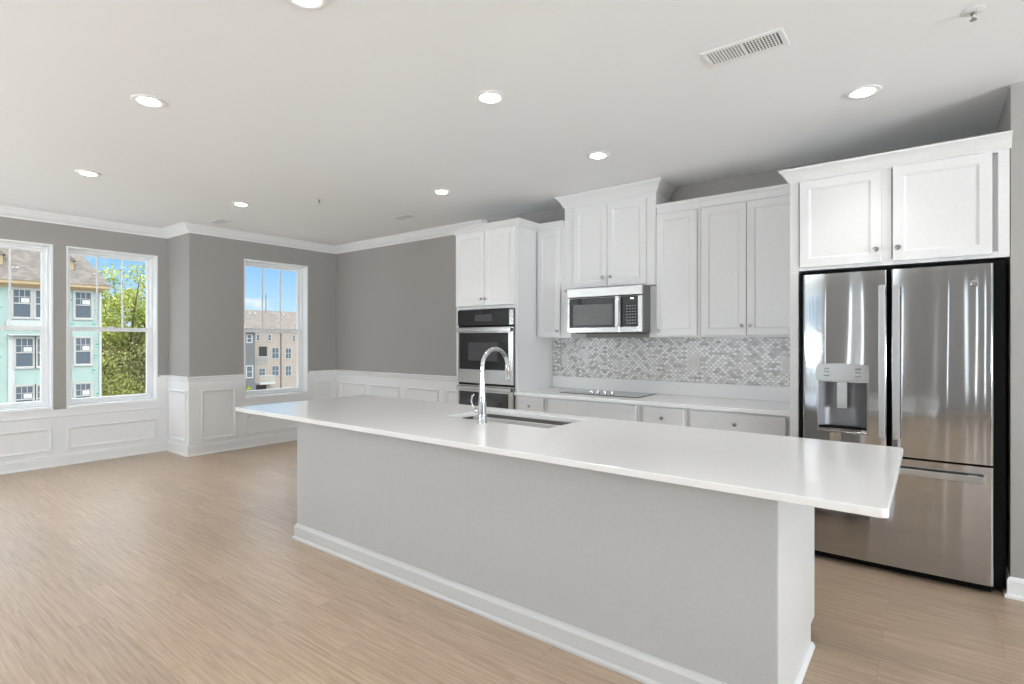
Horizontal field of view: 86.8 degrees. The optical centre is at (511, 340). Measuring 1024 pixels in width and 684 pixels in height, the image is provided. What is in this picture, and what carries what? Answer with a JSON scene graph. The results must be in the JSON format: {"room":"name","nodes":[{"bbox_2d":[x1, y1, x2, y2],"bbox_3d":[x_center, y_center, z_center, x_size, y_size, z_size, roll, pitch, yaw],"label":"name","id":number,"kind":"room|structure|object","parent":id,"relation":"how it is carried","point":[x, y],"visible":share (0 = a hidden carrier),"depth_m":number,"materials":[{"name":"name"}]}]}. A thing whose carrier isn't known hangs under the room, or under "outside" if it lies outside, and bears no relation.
{"room":"kitchen","nodes":[
{"label":"kitchen","id":0,"kind":"room"},
{"bbox_2d":[0,216,167,409],"bbox_3d":[-6.890,0.001,4.149,0.200,2.870,7.566,0,0,38],"label":"wall","id":1,"kind":"structure","parent":0,"point":[60,236],"depth_m":6.24,"materials":[{"name":"grey paint"}]},
{"bbox_2d":[0,239,53,416],"bbox_3d":[-5.597,-0.132,5.854,0.257,1.917,0.943,0,0,38],"label":"window","id":2,"kind":"structure","parent":1,"relation":"in","point":[45,405],"depth_m":6.16,"materials":[{"name":"white paint"}]},
{"bbox_2d":[0,418,157,457],"bbox_3d":[-5.829,1.126,5.335,0.018,0.260,4.140,0,0,38],"label":"trim","id":3,"kind":"structure","parent":1,"relation":"attached to","point":[49,430],"depth_m":6.31,"materials":[{"name":"white paint"}]},
{"bbox_2d":[0,377,167,461],"bbox_3d":[-6.746,0.954,4.165,0.008,0.964,7.366,0,0,38],"label":"wainscoting","id":4,"kind":"structure","parent":1,"relation":"attached to","point":[17,443],"depth_m":6.36,"materials":[{"name":"white paint"}]},
{"bbox_2d":[0,440,187,474],"bbox_3d":[-6.491,1.369,3.963,0.642,0.135,7.358,0,0,38],"label":"baseboard","id":5,"kind":"structure","parent":1,"relation":"attached to","point":[27,464],"depth_m":6.40,"materials":[{"name":"white paint"}]},
{"bbox_2d":[66,246,157,411],"bbox_3d":[-4.953,-0.132,6.691,0.257,1.917,0.939,0,0,38],"label":"window","id":6,"kind":"structure","parent":1,"relation":"in","point":[150,397],"depth_m":6.79,"materials":[{"name":"white paint"}]},
{"bbox_2d":[0,398,311,422],"bbox_3d":[-5.976,0.870,4.625,0.668,0.028,9.035,0,0,38],"label":"trim","id":7,"kind":"structure","parent":1,"relation":"attached to","point":[91,413],"depth_m":6.53,"materials":[{"name":"white paint"}]},
{"bbox_2d":[168,233,205,376],"bbox_3d":[-4.263,0.001,7.027,0.850,2.870,0.200,0,0,38],"label":"wall","id":8,"kind":"structure","parent":0,"point":[186,252],"depth_m":6.81,"materials":[{"name":"grey paint"}]},
{"bbox_2d":[168,382,188,445],"bbox_3d":[-4.247,0.954,6.883,0.650,0.964,0.008,0,0,38],"label":"trim","id":9,"kind":"structure","parent":8,"relation":"attached to","point":[177,399],"depth_m":6.87,"materials":[{"name":"white paint"}]},
{"bbox_2d":[187,430,296,456],"bbox_3d":[-2.122,1.369,6.547,3.112,0.135,2.112,0,0,38],"label":"baseboard","id":10,"kind":"structure","parent":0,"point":[235,444],"depth_m":7.16,"materials":[{"name":"white paint"}]},
{"bbox_2d":[206,235,335,375],"bbox_3d":[-3.368,0.001,7.657,0.200,2.870,1.890,0,0,38],"label":"wall","id":11,"kind":"structure","parent":0,"point":[225,257],"depth_m":7.19,"materials":[{"name":"grey paint"}]},
{"bbox_2d":[0,205,486,253],"bbox_3d":[-5.361,-1.381,5.039,10.154,0.104,2.885,0,0,-31],"label":"trim","id":12,"kind":"structure","parent":11,"relation":"attached to","point":[181,228],"depth_m":6.88,"materials":[{"name":"white paint"}]},
{"bbox_2d":[189,372,335,445],"bbox_3d":[-3.349,0.954,7.511,0.008,0.964,2.098,0,0,38],"label":"wainscoting","id":13,"kind":"structure","parent":11,"relation":"attached to","point":[218,406],"depth_m":7.06,"materials":[{"name":"white paint"}]},
{"bbox_2d":[201,381,330,440],"bbox_3d":[-3.324,0.941,7.521,0.018,0.630,1.860,0,0,38],"label":"trim","id":14,"kind":"structure","parent":11,"relation":"attached to","point":[329,382],"depth_m":7.10,"materials":[{"name":"white paint"}]},
{"bbox_2d":[244,259,307,401],"bbox_3d":[-3.383,-0.132,7.664,0.257,1.917,0.943,0,0,38],"label":"window","id":15,"kind":"structure","parent":11,"relation":"in","point":[301,390],"depth_m":7.90,"materials":[{"name":"white paint"}]},
{"bbox_2d":[0,0,1023,245],"bbox_3d":[-0.610,-1.534,0.757,14.290,0.200,9.856,0,0,38],"label":"ceiling","id":16,"kind":"structure","parent":0,"point":[368,109],"depth_m":3.18,"materials":[{"name":"paint"}]},
{"bbox_2d":[75,170,101,176],"bbox_3d":[-3.633,-1.428,4.641,0.184,0.010,0.184,0,0,38],"label":"recessed light","id":17,"kind":"object","parent":16,"relation":"in","point":[81,172],"visible":1,"depth_m":4.62,"materials":[{"name":"white plastic"}]},
{"bbox_2d":[130,94,166,107],"bbox_3d":[-2.174,-1.428,3.242,0.184,0.010,0.184,0,0,38],"label":"recessed light","id":18,"kind":"object","parent":16,"relation":"in","point":[141,99],"visible":1,"depth_m":3.23,"materials":[{"name":"white plastic"}]},
{"bbox_2d":[208,218,233,224],"bbox_3d":[-3.515,-1.430,6.532,0.320,0.006,0.170,0,0,38],"label":"ceiling vent","id":19,"kind":"object","parent":16,"relation":"in","point":[219,221],"visible":1,"depth_m":6.51,"materials":[{"name":"white metal"}]},
{"bbox_2d":[231,202,250,206],"bbox_3d":[-2.849,-1.428,5.691,0.184,0.010,0.184,0,0,38],"label":"recessed light","id":20,"kind":"object","parent":16,"relation":"in","point":[242,204],"visible":1,"depth_m":5.67,"materials":[{"name":"white plastic"}]},
{"bbox_2d":[286,0,327,10],"bbox_3d":[-0.863,-1.428,2.255,0.184,0.010,0.184,0,0,38],"label":"recessed light","id":21,"kind":"object","parent":16,"relation":"in","point":[311,5],"visible":1,"depth_m":2.29,"materials":[{"name":"white plastic"}]},
{"bbox_2d":[391,214,419,220],"bbox_3d":[-1.246,-1.430,6.298,0.320,0.006,0.170,0,0,38],"label":"ceiling vent","id":22,"kind":"object","parent":16,"relation":"in","point":[406,216],"visible":1,"depth_m":6.29,"materials":[{"name":"white metal"}]},
{"bbox_2d":[432,189,450,194],"bbox_3d":[-0.677,-1.428,5.217,0.184,0.010,0.184,0,0,38],"label":"recessed light","id":23,"kind":"object","parent":16,"relation":"in","point":[436,191],"visible":1,"depth_m":5.20,"materials":[{"name":"white plastic"}]},
{"bbox_2d":[474,90,505,104],"bbox_3d":[-0.129,-1.428,3.192,0.184,0.010,0.184,0,0,38],"label":"recessed light","id":24,"kind":"object","parent":16,"relation":"in","point":[488,97],"visible":1,"depth_m":3.18,"materials":[{"name":"white plastic"}]},
{"bbox_2d":[586,151,609,159],"bbox_3d":[0.668,-1.428,4.194,0.184,0.010,0.184,0,0,38],"label":"recessed light","id":25,"kind":"object","parent":16,"relation":"in","point":[598,155],"visible":1,"depth_m":4.17,"materials":[{"name":"white plastic"}]},
{"bbox_2d":[700,27,789,67],"bbox_3d":[1.141,-1.428,2.660,0.378,0.010,0.178,0,0,38],"label":"ceiling vent","id":26,"kind":"object","parent":16,"relation":"in","point":[776,38],"visible":1,"depth_m":2.65,"materials":[{"name":"white metal"}]},
{"bbox_2d":[845,84,882,99],"bbox_3d":[2.026,-1.428,3.122,0.184,0.010,0.184,0,0,38],"label":"recessed light","id":27,"kind":"object","parent":16,"relation":"in","point":[865,91],"visible":1,"depth_m":3.11,"materials":[{"name":"white plastic"}]},
{"bbox_2d":[961,5,985,21],"bbox_3d":[2.007,-1.412,2.355,0.084,0.042,0.084,0,0,38],"label":"sprinkler head","id":28,"kind":"object","parent":16,"relation":"attached to","point":[972,11],"visible":1,"depth_m":2.35},
{"bbox_2d":[0,440,1023,683],"bbox_3d":[-0.610,1.496,0.757,14.090,0.120,9.656,0,0,38],"label":"floor","id":29,"kind":"structure","parent":0,"point":[163,567],"depth_m":2.90,"materials":[{"name":"brown wood"}]},
{"bbox_2d":[448,218,552,409],"bbox_3d":[-0.100,0.116,5.885,0.972,2.640,0.705,0,0,38],"label":"tall cabinet","id":30,"kind":"object","parent":29,"relation":"on","point":[496,262],"visible":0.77,"depth_m":5.60,"materials":[{"name":"white paint"}]},
{"bbox_2d":[457,308,514,409],"bbox_3d":[-0.117,0.400,5.852,0.762,1.443,0.630,0,0,38],"label":"wall oven","id":31,"kind":"object","parent":30,"relation":"in","point":[479,331],"visible":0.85,"depth_m":5.60,"materials":[{"name":"silver metal"}]},
{"bbox_2d":[517,395,546,412],"bbox_3d":[0.376,0.989,5.511,0.366,0.894,0.716,0,0,38],"label":"base cabinet","id":32,"kind":"object","parent":29,"relation":"on","point":[526,403],"visible":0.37,"depth_m":5.24,"materials":[{"name":"white paint"}]},
{"bbox_2d":[514,376,789,415],"bbox_3d":[1.222,0.464,4.868,2.492,0.155,0.704,0,0,38],"label":"countertop","id":33,"kind":"structure","parent":32,"relation":"on","point":[754,399],"depth_m":4.78,"materials":[{"name":"white stone"}]},
{"bbox_2d":[560,389,655,397],"bbox_3d":[0.914,0.492,5.206,0.815,0.038,0.425,0,0,38],"label":"cooktop","id":34,"kind":"object","parent":33,"relation":"in","point":[577,391],"visible":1,"depth_m":5.12,"materials":[{"name":"black glass"}]},
{"bbox_2d":[292,416,814,683],"bbox_3d":[-0.051,0.994,3.275,3.234,0.884,0.859,0,0,38],"label":"kitchen island","id":35,"kind":"object","parent":29,"relation":"on","point":[646,581],"visible":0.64,"depth_m":2.49,"materials":[{"name":"paint"}]},
{"bbox_2d":[235,395,902,517],"bbox_3d":[-0.132,0.537,3.432,4.202,0.030,1.223,0,0,38],"label":"island countertop","id":36,"kind":"structure","parent":35,"relation":"on","point":[855,478],"depth_m":2.59,"materials":[{"name":"white stone"}]},
{"bbox_2d":[471,347,511,423],"bbox_3d":[-0.133,0.283,3.535,0.125,0.479,0.322,0,0,38],"label":"faucet","id":37,"kind":"object","parent":36,"relation":"on","point":[481,410],"visible":1,"depth_m":3.40,"materials":[{"name":"silver metal"}]},
{"bbox_2d":[464,414,569,425],"bbox_3d":[0.014,0.659,3.644,0.889,0.212,0.492,0,0,38],"label":"sink","id":38,"kind":"object","parent":36,"relation":"in","point":[551,422],"visible":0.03,"depth_m":3.86,"materials":[{"name":"silver metal"}]},
{"bbox_2d":[547,398,640,421],"bbox_3d":[0.898,0.989,5.109,0.949,0.894,0.716,0,0,38],"label":"drawer","id":39,"kind":"object","parent":29,"relation":"on","point":[618,411],"visible":0.11,"depth_m":4.82,"materials":[{"name":"white paint"}]},
{"bbox_2d":[641,405,687,426],"bbox_3d":[1.434,0.989,4.696,0.403,0.894,0.716,0,0,38],"label":"base cabinet","id":40,"kind":"object","parent":29,"relation":"on","point":[649,414],"visible":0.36,"depth_m":4.42,"materials":[{"name":"white paint"}]},
{"bbox_2d":[688,409,789,436],"bbox_3d":[1.899,0.989,4.338,0.770,0.894,0.716,0,0,38],"label":"drawer","id":41,"kind":"object","parent":29,"relation":"on","point":[710,419],"visible":0.21,"depth_m":4.07,"materials":[{"name":"white paint"}]},
{"bbox_2d":[778,130,1012,437],"bbox_3d":[2.565,0.140,3.699,1.182,2.592,0.916,0,0,38],"label":"tall cabinet","id":42,"kind":"object","parent":29,"relation":"on","point":[949,201],"visible":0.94,"depth_m":3.33,"materials":[{"name":"white paint"}]},
{"bbox_2d":[800,259,1005,591],"bbox_3d":[2.567,0.490,3.619,1.039,1.893,0.932,0,0,38],"label":"refrigerator","id":43,"kind":"object","parent":29,"relation":"on","point":[912,359],"visible":0.9,"depth_m":3.21,"materials":[{"name":"silver metal"}]},
{"bbox_2d":[567,284,649,333],"bbox_3d":[0.969,-0.279,5.167,0.780,0.430,0.511,0,0,38],"label":"microwave","id":44,"kind":"object","parent":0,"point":[625,309],"visible":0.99,"depth_m":4.96,"materials":[{"name":"grey metal"}]},
{"bbox_2d":[336,131,995,386],"bbox_3d":[0.281,0.001,6.165,7.802,2.870,0.200,0,0,38],"label":"wall","id":45,"kind":"structure","parent":0,"point":[396,304],"depth_m":7.34,"materials":[{"name":"grey paint"}]},
{"bbox_2d":[159,370,455,383],"bbox_3d":[-2.402,0.496,6.722,3.770,0.088,2.192,0,0,38],"label":"trim","id":46,"kind":"structure","parent":45,"relation":"attached to","point":[402,376],"depth_m":7.12,"materials":[{"name":"white paint"}]},
{"bbox_2d":[336,375,455,403],"bbox_3d":[-1.478,0.954,7.389,3.120,0.964,0.008,0,0,38],"label":"trim","id":47,"kind":"structure","parent":45,"relation":"attached to","point":[346,389],"depth_m":7.47,"materials":[{"name":"white paint"}]},
{"bbox_2d":[537,220,585,337],"bbox_3d":[0.504,-0.615,5.640,0.414,1.178,0.356,0,0,38],"label":"upper cabinet","id":48,"kind":"object","parent":45,"relation":"attached to","point":[552,298],"visible":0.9,"depth_m":5.54,"materials":[{"name":"white paint"}]},
{"bbox_2d":[555,177,676,290],"bbox_3d":[0.986,-0.967,5.252,1.107,0.932,0.384,0,0,38],"label":"upper cabinet","id":49,"kind":"object","parent":45,"relation":"attached to","point":[610,232],"visible":0.91,"depth_m":5.10,"materials":[{"name":"white paint"}]},
{"bbox_2d":[553,337,789,386],"bbox_3d":[1.435,0.180,5.143,2.492,0.411,0.009,0,0,38],"label":"backsplash","id":50,"kind":"structure","parent":45,"relation":"attached to","point":[723,360],"depth_m":5.04,"materials":[{"name":"tile"}]},
{"bbox_2d":[562,354,567,365],"bbox_3d":[0.567,0.211,5.801,0.075,0.124,0.008,0,0,38],"label":"wall outlet","id":51,"kind":"object","parent":50,"relation":"attached to","point":[564,356],"visible":1,"depth_m":5.80,"materials":[{"name":"white plastic"}]},
{"bbox_2d":[687,355,699,368],"bbox_3d":[1.661,0.201,4.959,0.120,0.124,0.008,0,0,38],"label":"wall outlet","id":52,"kind":"object","parent":50,"relation":"attached to","point":[693,362],"visible":1,"depth_m":4.96,"materials":[{"name":"white plastic"}]},
{"bbox_2d":[781,357,789,371],"bbox_3d":[2.283,0.201,4.480,0.110,0.124,0.008,0,0,38],"label":"wall outlet","id":53,"kind":"object","parent":50,"relation":"attached to","point":[785,361],"visible":0.7,"depth_m":4.49,"materials":[{"name":"white plastic"}]},
{"bbox_2d":[649,198,700,337],"bbox_3d":[1.506,-0.621,4.869,0.460,1.190,0.356,0,0,38],"label":"upper cabinet","id":54,"kind":"object","parent":45,"relation":"attached to","point":[675,298],"visible":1,"depth_m":4.74,"materials":[{"name":"white paint"}]},
{"bbox_2d":[700,183,789,336],"bbox_3d":[2.002,-0.621,4.486,0.789,1.190,0.356,0,0,38],"label":"upper cabinet","id":55,"kind":"object","parent":45,"relation":"attached to","point":[745,235],"visible":0.83,"depth_m":4.39,"materials":[{"name":"white paint"}]},
{"bbox_2d":[996,81,1023,578],"bbox_3d":[5.423,0.001,1.665,5.838,2.870,1.056,0,0,38],"label":"wall","id":56,"kind":"structure","parent":0,"point":[1012,115],"depth_m":3.02,"materials":[{"name":"grey paint"}]},
{"label":"outside","id":57,"kind":"structure","parent":0,"visible":0},
{"bbox_3d":[-40.717,8.786,69.227,131.000,0.500,180.000,0,0,38],"label":"ground","id":58,"kind":"structure","parent":57,"visible":0},
{"bbox_2d":[0,248,110,402],"bbox_3d":[-36.915,0.042,30.653,12.900,16.988,20.120,0,0,38],"label":"house","id":59,"kind":"structure","parent":58,"relation":"on","point":[19,350],"depth_m":32.10,"materials":[{"name":"teal wood"}]},
{"bbox_2d":[0,299,98,396],"bbox_3d":[-28.070,0.516,32.382,0.004,6.160,5.655,0,0,38],"label":"siding","id":60,"kind":"object","parent":59,"relation":"attached to","point":[19,354],"depth_m":32.03,"materials":[{"name":"teal"}]},
{"bbox_2d":[98,262,145,385],"bbox_3d":[-35.293,0.693,49.356,8.397,15.723,9.712,0,0,-43],"label":"tree","id":61,"kind":"object","parent":58,"relation":"on","point":[114,302],"visible":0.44,"depth_m":48.11,"materials":[{"name":"green plant"}]},
{"bbox_2d":[246,332,254,389],"bbox_3d":[-42.336,3.411,74.008,2.400,10.250,14.400,0,0,38],"label":"building","id":62,"kind":"structure","parent":58,"relation":"on","point":[250,336],"depth_m":78.55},
{"bbox_2d":[245,294,296,389],"bbox_3d":[-38.873,0.486,89.895,13.900,16.100,22.000,0,0,38],"label":"apartment building","id":63,"kind":"structure","parent":58,"relation":"on","point":[275,353],"depth_m":84.17,"materials":[{"name":"beige"}]},
{"bbox_3d":[-49.106,5.086,60.793,48.000,6.900,11.600,0,0,38],"label":"hill","id":64,"kind":"object","parent":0,"visible":0},
{"bbox_2d":[102,322,145,395],"bbox_3d":[-35.266,2.474,49.925,18.709,8.839,13.933,0,0,38],"label":"undergrowth","id":65,"kind":"object","parent":64,"relation":"on","point":[115,367],"visible":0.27,"depth_m":45.50,"materials":[{"name":"green plant"}]},
{"bbox_3d":[4.650,0.001,-3.960,0.200,2.870,8.800,0,0,38],"label":"wall","id":66,"kind":"structure","parent":0,"visible":0},
{"bbox_2d":[1002,565,1023,601],"bbox_3d":[2.587,1.379,-1.831,5.666,0.115,9.256,0,0,38],"label":"baseboard","id":67,"kind":"structure","parent":66,"relation":"attached to","point":[1014,589],"depth_m":3.01,"materials":[{"name":"white paint"}]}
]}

